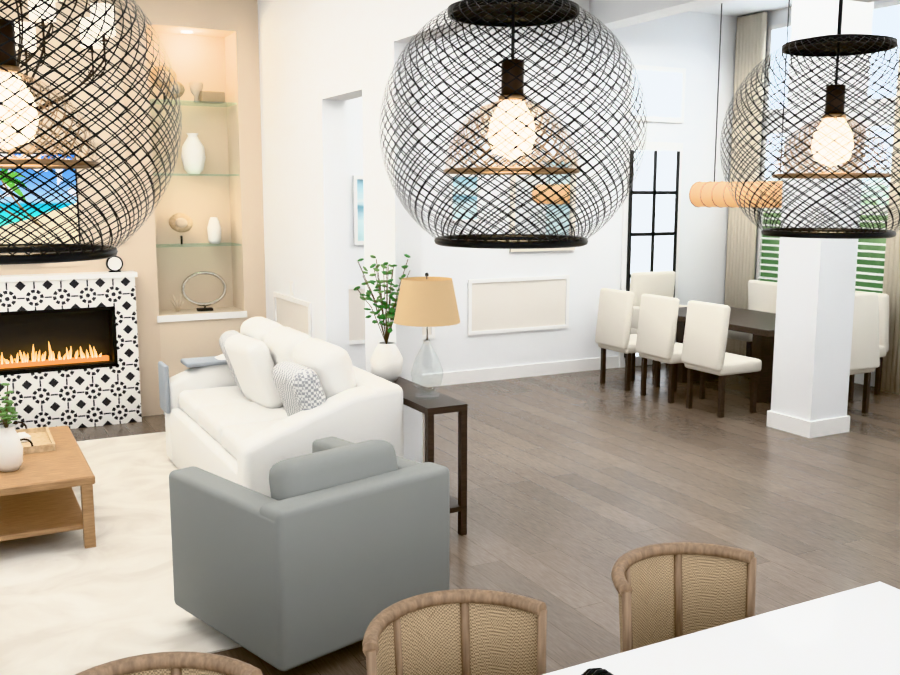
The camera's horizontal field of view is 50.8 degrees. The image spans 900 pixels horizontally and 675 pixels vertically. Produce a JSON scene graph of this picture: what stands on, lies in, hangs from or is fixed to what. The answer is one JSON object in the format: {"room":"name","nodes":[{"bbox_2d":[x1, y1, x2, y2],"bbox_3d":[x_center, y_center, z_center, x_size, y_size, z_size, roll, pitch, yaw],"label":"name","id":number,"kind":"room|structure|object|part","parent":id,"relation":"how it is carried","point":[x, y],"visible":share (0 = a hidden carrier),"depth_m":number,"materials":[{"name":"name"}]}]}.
{"room":"living room","nodes":[
{"label":"living room","id":0,"kind":"room"},
{"bbox_2d":[0,0,265,429],"bbox_3d":[-3.959,-1.256,8.003,4.760,4.120,0.820,-4,10,-27],"label":"wall","id":1,"kind":"structure","parent":0,"point":[132,323],"depth_m":8.49,"materials":[{"name":"beige paint"}]},
{"bbox_2d":[0,152,80,243],"bbox_3d":[-3.859,-1.124,7.829,1.480,0.810,0.053,-4,10,-27],"label":"tv","id":2,"kind":"object","parent":1,"relation":"attached to","point":[75,180],"depth_m":8.01,"materials":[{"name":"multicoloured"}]},
{"bbox_3d":[-3.848,-1.121,7.809,1.450,0.780,0.006,-4,10,-27],"label":"tv screen","id":3,"kind":"part","parent":2,"relation":"part of","materials":[{"name":"multicoloured glass"}]},
{"bbox_2d":[0,341,108,368],"bbox_3d":[-3.818,0.151,7.972,1.790,0.217,0.080,-4,10,-27],"label":"flames","id":4,"kind":"object","parent":1,"relation":"in","point":[51,360],"visible":1,"depth_m":8.16,"materials":[{"name":"orange"}]},
{"bbox_2d":[106,256,122,271],"bbox_3d":[-2.939,-0.646,8.305,0.140,0.145,0.044,-4,10,-27],"label":"mantel clock","id":5,"kind":"object","parent":1,"relation":"on","point":[114,264],"visible":0.94,"depth_m":8.29,"materials":[{"name":"black metal"}]},
{"bbox_2d":[171,294,183,310],"bbox_3d":[-2.557,-0.323,8.902,0.122,0.156,0.105,-4,10,-27],"label":"decoration","id":6,"kind":"object","parent":1,"relation":"on","point":[176,305],"visible":1,"depth_m":8.89,"materials":[{"name":"beige ceramic"}]},
{"bbox_2d":[150,31,240,246],"bbox_3d":[-2.397,-1.824,8.769,0.782,1.941,0.376,-4,10,-27],"label":"glass shelves","id":7,"kind":"object","parent":1,"relation":"attached to","point":[192,102],"visible":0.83,"depth_m":8.80,"materials":[{"name":"clear glass"}]},
{"bbox_2d":[150,65,224,103],"bbox_3d":[-2.398,-2.316,8.670,0.648,0.318,0.167,-4,9,-23],"label":"decor","id":8,"kind":"object","parent":7,"relation":"on","point":[199,94],"visible":0.71,"depth_m":8.66,"materials":[{"name":"beige ceramic"}]},
{"bbox_2d":[181,133,205,173],"bbox_3d":[-2.380,-1.703,8.788,0.220,0.370,0.220,-4,10,-27],"label":"decor","id":9,"kind":"object","parent":7,"relation":"on","point":[193,157],"visible":0.94,"depth_m":8.72,"materials":[{"name":"white ceramic"}]},
{"bbox_2d":[169,213,220,243],"bbox_3d":[-2.385,-1.022,8.900,0.469,0.290,0.151,-4,10,-27],"label":"decor","id":10,"kind":"object","parent":7,"relation":"on","point":[180,222],"visible":0.96,"depth_m":8.88,"materials":[{"name":"beige ceramic"}]},
{"bbox_2d":[181,271,226,310],"bbox_3d":[-2.328,-0.441,8.984,0.432,0.376,0.080,-4,10,-27],"label":"decor","id":11,"kind":"object","parent":1,"relation":"on","point":[189,277],"visible":1,"depth_m":8.97,"materials":[{"name":"beige"}]},
{"bbox_2d":[257,0,475,356],"bbox_3d":[-0.482,-1.060,6.735,0.200,4.120,5.130,-4,10,-27],"label":"wall","id":12,"kind":"structure","parent":0,"point":[321,62],"depth_m":7.66,"materials":[{"name":"white paint"}]},
{"bbox_2d":[273,292,311,336],"bbox_3d":[-1.403,-0.061,8.414,0.016,0.600,1.000,-4,10,-27],"label":"trim","id":13,"kind":"structure","parent":12,"relation":"attached to","point":[294,313],"depth_m":8.36,"materials":[{"name":"white paint"}]},
{"bbox_2d":[70,363,899,674],"bbox_3d":[1.387,1.104,6.418,19.000,0.060,18.000,-4,10,-27],"label":"floor","id":14,"kind":"structure","parent":0,"point":[580,483],"depth_m":6.51,"materials":[{"name":"brown wood"}]},
{"bbox_2d":[0,432,241,674],"bbox_3d":[-2.515,1.163,5.761,2.920,0.008,4.130,-4,10,-27],"label":"living room rug","id":15,"kind":"object","parent":14,"relation":"on","point":[70,604],"depth_m":4.95,"materials":[{"name":"white carpet"}]},
{"bbox_2d":[0,425,95,548],"bbox_3d":[-2.662,0.932,5.836,0.750,0.425,1.350,-4,10,-27],"label":"coffee table","id":16,"kind":"object","parent":15,"relation":"on","point":[38,497],"visible":0.92,"depth_m":5.51,"materials":[{"name":"brown wood"}]},
{"bbox_2d":[0,383,22,471],"bbox_3d":[-2.583,0.520,5.480,0.191,0.493,0.216,-4,10,-27],"label":"vase","id":17,"kind":"object","parent":16,"relation":"on","point":[11,453],"visible":1,"depth_m":5.44,"materials":[{"name":"white ceramic"}]},
{"bbox_2d":[12,421,55,453],"bbox_3d":[-2.734,0.635,6.039,0.360,0.100,0.510,-4,10,-27],"label":"tray","id":18,"kind":"object","parent":16,"relation":"on","point":[36,440],"visible":0.71,"depth_m":6.06,"materials":[{"name":"brown wood"}]},
{"bbox_2d":[169,437,449,671],"bbox_3d":[-0.653,0.912,4.448,0.960,0.879,0.924,-8,12,-43],"label":"swivel chair","id":19,"kind":"object","parent":15,"relation":"on","point":[331,545],"visible":0.94,"depth_m":4.08,"materials":[{"name":"grey fabric"}]},
{"bbox_2d":[75,651,262,674],"bbox_3d":[-0.602,1.238,1.969,0.505,1.000,0.525,-4,10,-27],"label":"stool","id":20,"kind":"object","parent":14,"relation":"on","point":[180,663],"visible":1,"depth_m":2.11,"materials":[{"name":"brown wood"}]},
{"bbox_2d":[158,317,403,496],"bbox_3d":[-1.234,0.523,6.432,1.008,1.138,2.270,-4,10,-27],"label":"sofa","id":21,"kind":"object","parent":14,"relation":"on","point":[254,402],"visible":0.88,"depth_m":5.84,"materials":[{"name":"white fabric"}]},
{"bbox_2d":[362,81,422,462],"bbox_3d":[-0.406,-0.361,6.693,0.200,2.750,0.540,-4,10,-27],"label":"pillar","id":22,"kind":"structure","parent":14,"relation":"on","point":[392,231],"depth_m":6.50,"materials":[{"name":"white paint"}]},
{"bbox_2d":[392,377,466,534],"bbox_3d":[-0.253,0.727,6.019,0.260,0.800,1.030,-4,10,-27],"label":"side table","id":23,"kind":"object","parent":14,"relation":"on","point":[429,408],"visible":0.35,"depth_m":5.62,"materials":[{"name":"brown wood"}]},
{"bbox_2d":[353,254,409,381],"bbox_3d":[-0.421,-0.128,6.213,0.416,0.831,0.363,-4,10,-27],"label":"potted plant","id":24,"kind":"object","parent":23,"relation":"on","point":[386,361],"visible":0.88,"depth_m":6.16,"materials":[{"name":"white ceramic"}]},
{"bbox_2d":[394,273,459,399],"bbox_3d":[-0.138,-0.011,5.689,0.400,0.757,0.400,-4,10,-27],"label":"light","id":25,"kind":"object","parent":23,"relation":"on","point":[426,302],"visible":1,"depth_m":5.52,"materials":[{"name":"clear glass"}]},
{"bbox_2d":[362,589,546,674],"bbox_3d":[0.052,1.187,2.310,0.505,1.000,0.525,-4,10,-27],"label":"stool","id":26,"kind":"object","parent":14,"relation":"on","point":[467,632],"visible":1,"depth_m":2.45,"materials":[{"name":"beige wicker"}]},
{"bbox_2d":[595,283,670,390],"bbox_3d":[1.908,-0.001,10.071,0.563,1.035,0.500,-4,10,-27],"label":"dining chair","id":27,"kind":"object","parent":14,"relation":"on","point":[613,328],"depth_m":9.90,"materials":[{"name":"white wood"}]},
{"bbox_2d":[630,271,675,290],"bbox_3d":[2.443,-0.180,10.928,0.620,1.135,0.568,-4,10,-27],"label":"dining chair","id":28,"kind":"object","parent":14,"relation":"on","point":[656,278],"depth_m":10.98,"materials":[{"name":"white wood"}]},
{"bbox_2d":[631,291,678,403],"bbox_3d":[2.225,0.089,9.476,0.563,1.035,0.500,-4,10,-27],"label":"dining chair","id":29,"kind":"object","parent":14,"relation":"on","point":[640,317],"depth_m":9.37,"materials":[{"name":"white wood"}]},
{"bbox_2d":[611,542,756,652],"bbox_3d":[0.698,1.137,2.647,0.505,1.000,0.525,-5,10,-29],"label":"stool","id":30,"kind":"object","parent":14,"relation":"on","point":[666,591],"visible":0.75,"depth_m":2.80,"materials":[{"name":"beige wicker"}]},
{"bbox_2d":[543,581,899,674],"bbox_3d":[0.189,1.355,1.465,3.100,0.920,1.402,-4,10,-27],"label":"kitchen island","id":31,"kind":"object","parent":14,"relation":"on","point":[855,631],"visible":1,"depth_m":2.33,"materials":[{"name":"white stone"}]},
{"bbox_2d":[581,668,612,674],"bbox_3d":[0.244,0.665,1.148,0.170,0.536,0.350,-1,9,-7],"label":"faucet","id":32,"kind":"object","parent":31,"relation":"on","point":[595,671],"visible":1,"depth_m":1.15,"materials":[{"name":"black metal"}]},
{"bbox_2d":[675,299,770,417],"bbox_3d":[2.541,0.180,8.881,0.563,1.035,0.500,-4,10,-27],"label":"dining chair","id":33,"kind":"object","parent":14,"relation":"on","point":[702,349],"depth_m":8.76,"materials":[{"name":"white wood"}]},
{"bbox_2d":[676,307,775,402],"bbox_3d":[3.004,0.160,9.902,1.050,0.770,1.800,-4,10,-27],"label":"dining table","id":34,"kind":"object","parent":14,"relation":"on","point":[759,326],"visible":0.23,"depth_m":9.31,"materials":[{"name":"brown wood"}]},
{"bbox_2d":[748,280,776,298],"bbox_3d":[3.467,-0.121,10.883,0.563,1.035,0.500,-4,10,-27],"label":"dining chair","id":35,"kind":"object","parent":14,"relation":"on","point":[755,287],"depth_m":10.99,"materials":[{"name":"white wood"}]},
{"bbox_2d":[763,283,776,312],"bbox_3d":[3.784,-0.031,10.288,0.563,1.035,0.500,-4,10,-27],"label":"dining chair","id":36,"kind":"object","parent":14,"relation":"on","point":[769,289],"depth_m":10.79,"materials":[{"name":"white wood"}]},
{"bbox_2d":[766,0,873,437],"bbox_3d":[3.118,-1.240,7.956,0.480,4.120,0.480,-4,10,-27],"label":"column","id":37,"kind":"structure","parent":14,"relation":"on","point":[816,281],"depth_m":7.91,"materials":[{"name":"white paint"}]},
{"bbox_2d":[848,291,888,412],"bbox_3d":[3.565,0.139,8.821,0.620,1.135,0.568,-4,10,-27],"label":"dining chair","id":38,"kind":"object","parent":14,"relation":"on","point":[869,332],"depth_m":8.67,"materials":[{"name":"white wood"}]},
{"bbox_2d":[887,303,888,351],"bbox_3d":[4.100,0.059,9.693,0.563,1.035,0.500,-4,10,-27],"label":"dining chair","id":39,"kind":"object","parent":14,"relation":"on","point":[887,303],"depth_m":9.55,"materials":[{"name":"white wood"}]},
{"bbox_2d":[346,0,791,373],"bbox_3d":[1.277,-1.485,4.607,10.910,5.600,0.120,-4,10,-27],"label":"wall","id":40,"kind":"structure","parent":0,"point":[689,41],"depth_m":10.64,"materials":[{"name":"white paint"}]},
{"bbox_2d":[353,175,363,244],"bbox_3d":[-0.704,-1.275,9.496,0.560,0.680,0.030,-4,10,-27],"label":"framed picture","id":41,"kind":"object","parent":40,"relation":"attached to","point":[358,215],"visible":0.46,"depth_m":9.39,"materials":[{"name":"white"}]},
{"bbox_2d":[349,285,434,344],"bbox_3d":[-0.647,-0.253,9.690,1.100,0.600,0.016,-4,10,-27],"label":"trim","id":42,"kind":"structure","parent":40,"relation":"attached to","point":[356,305],"depth_m":9.55,"materials":[{"name":"white paint"}]},
{"bbox_2d":[449,174,480,221],"bbox_3d":[0.154,-1.460,9.925,0.360,0.500,0.030,-4,10,-27],"label":"framed picture","id":43,"kind":"object","parent":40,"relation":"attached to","point":[461,178],"visible":0.44,"depth_m":9.93,"materials":[{"name":"white"}]},
{"bbox_2d":[468,275,569,335],"bbox_3d":[0.769,-0.362,10.427,1.300,0.600,0.016,-4,10,-27],"label":"wall panel","id":44,"kind":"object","parent":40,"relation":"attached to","point":[506,305],"depth_m":10.42,"materials":[{"name":"white paint"}]},
{"bbox_2d":[422,356,618,386],"bbox_3d":[0.944,0.365,10.633,5.720,0.140,0.015,-4,10,-27],"label":"baseboard","id":45,"kind":"structure","parent":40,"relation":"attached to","point":[500,373],"depth_m":10.53,"materials":[{"name":"white"}]},
{"bbox_2d":[509,157,576,251],"bbox_3d":[1.023,-1.458,10.383,0.840,1.020,0.031,-4,10,-27],"label":"framed picture","id":46,"kind":"object","parent":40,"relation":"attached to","point":[515,179],"visible":0.31,"depth_m":10.39,"materials":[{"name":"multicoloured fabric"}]},
{"bbox_2d":[618,64,685,367],"bbox_3d":[2.371,-1.388,11.105,0.840,3.470,0.050,-4,10,-27],"label":"front door","id":47,"kind":"structure","parent":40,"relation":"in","point":[651,213],"depth_m":11.02,"materials":[{"name":"white"}]},
{"bbox_2d":[756,0,899,293],"bbox_3d":[4.124,-2.003,10.405,0.054,3.000,1.850,-4,10,-27],"label":"dining room window","id":48,"kind":"structure","parent":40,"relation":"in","point":[871,252],"depth_m":10.01,"materials":[{"name":"white"}]},
{"bbox_2d":[854,373,874,386],"bbox_3d":[5.248,0.665,8.688,0.015,0.140,7.510,-4,10,-27],"label":"baseboard","id":49,"kind":"structure","parent":40,"relation":"attached to","point":[859,378],"depth_m":10.20,"materials":[{"name":"white paint"}]},
{"bbox_2d":[692,0,791,16],"bbox_3d":[2.200,-3.420,7.919,5.960,0.200,5.330,-4,10,-27],"label":"ceiling","id":50,"kind":"structure","parent":0,"point":[738,8],"depth_m":10.76,"materials":[{"name":"white paint"}]},
{"bbox_2d":[480,104,542,133],"bbox_3d":[0.572,-2.664,8.727,0.580,1.540,0.580,-4,10,-27],"label":"drum pendant light","id":51,"kind":"object","parent":50,"relation":"hanging from","point":[539,132],"visible":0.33,"depth_m":8.66,"materials":[{"name":"white"}]},
{"bbox_2d":[589,0,731,29],"bbox_3d":[2.158,-3.153,7.823,5.760,0.300,5.130,-4,10,-27],"label":"beam","id":52,"kind":"structure","parent":50,"relation":"attached to","point":[613,14],"depth_m":9.76,"materials":[{"name":"white paint"}]},
{"bbox_2d":[689,0,789,208],"bbox_3d":[3.007,-2.427,9.512,0.276,2.238,1.364,-4,10,-27],"label":"rattan pendant light","id":53,"kind":"object","parent":50,"relation":"hanging from","point":[710,194],"visible":0.52,"depth_m":9.77,"materials":[{"name":"brown"}]},
{"bbox_2d":[724,12,766,355],"bbox_3d":[3.537,-1.752,11.416,0.065,4.100,0.453,-4,10,-27],"label":"curtain","id":54,"kind":"object","parent":50,"relation":"hanging from","point":[751,32],"depth_m":11.34,"materials":[{"name":"beige fabric"}]},
{"bbox_2d":[880,49,899,394],"bbox_3d":[4.585,-1.453,9.447,0.065,4.100,0.453,-4,10,-27],"label":"curtain","id":55,"kind":"object","parent":50,"relation":"hanging from","point":[890,377],"depth_m":9.66,"materials":[{"name":"beige fabric"}]},
{"bbox_2d":[850,0,878,2],"bbox_3d":[2.768,-1.385,1.444,11.200,0.250,7.070,-4,10,-27],"label":"ceiling","id":56,"kind":"structure","parent":0,"point":[867,1],"depth_m":5.09,"materials":[{"name":"white paint"}]},
{"bbox_2d":[0,0,181,264],"bbox_3d":[-0.613,-0.666,1.250,0.470,1.122,0.470,-4,10,-27],"label":"pendant light","id":57,"kind":"object","parent":56,"relation":"hanging from","point":[19,119],"visible":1,"depth_m":1.27,"materials":[{"name":"black metal"}]},
{"bbox_2d":[379,0,646,248],"bbox_3d":[0.110,-0.722,1.627,0.470,1.122,0.470,-4,10,-27],"label":"pendant light","id":58,"kind":"object","parent":56,"relation":"hanging from","point":[512,134],"visible":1,"depth_m":1.60,"materials":[{"name":"black metal"}]},
{"bbox_2d":[720,0,899,238],"bbox_3d":[0.830,-0.778,2.001,0.470,1.122,0.470,-4,10,-27],"label":"pendant light","id":59,"kind":"object","parent":56,"relation":"hanging from","point":[832,141],"visible":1,"depth_m":2.00,"materials":[{"name":"black metal"}]},
{"bbox_2d":[866,0,894,373],"bbox_3d":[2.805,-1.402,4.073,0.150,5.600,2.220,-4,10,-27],"label":"wall","id":60,"kind":"structure","parent":0,"point":[873,118],"depth_m":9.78,"materials":[{"name":"white paint"}]},
{"bbox_3d":[-2.632,-3.047,5.404,4.960,0.200,5.330,-4,10,-27],"label":"ceiling","id":61,"kind":"structure","parent":0,"visible":0},
{"bbox_3d":[-2.674,-2.804,5.304,4.760,0.250,5.130,-4,10,-27],"label":"tray","id":62,"kind":"object","parent":61,"relation":"attached to","visible":0},
{"bbox_2d":[14,0,115,109],"bbox_3d":[-2.675,-1.946,5.433,1.350,1.485,1.352,-4,10,-27],"label":"chandelier","id":63,"kind":"object","parent":62,"relation":"hanging from","point":[34,17],"visible":0.38,"depth_m":5.54,"materials":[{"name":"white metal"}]}
]}

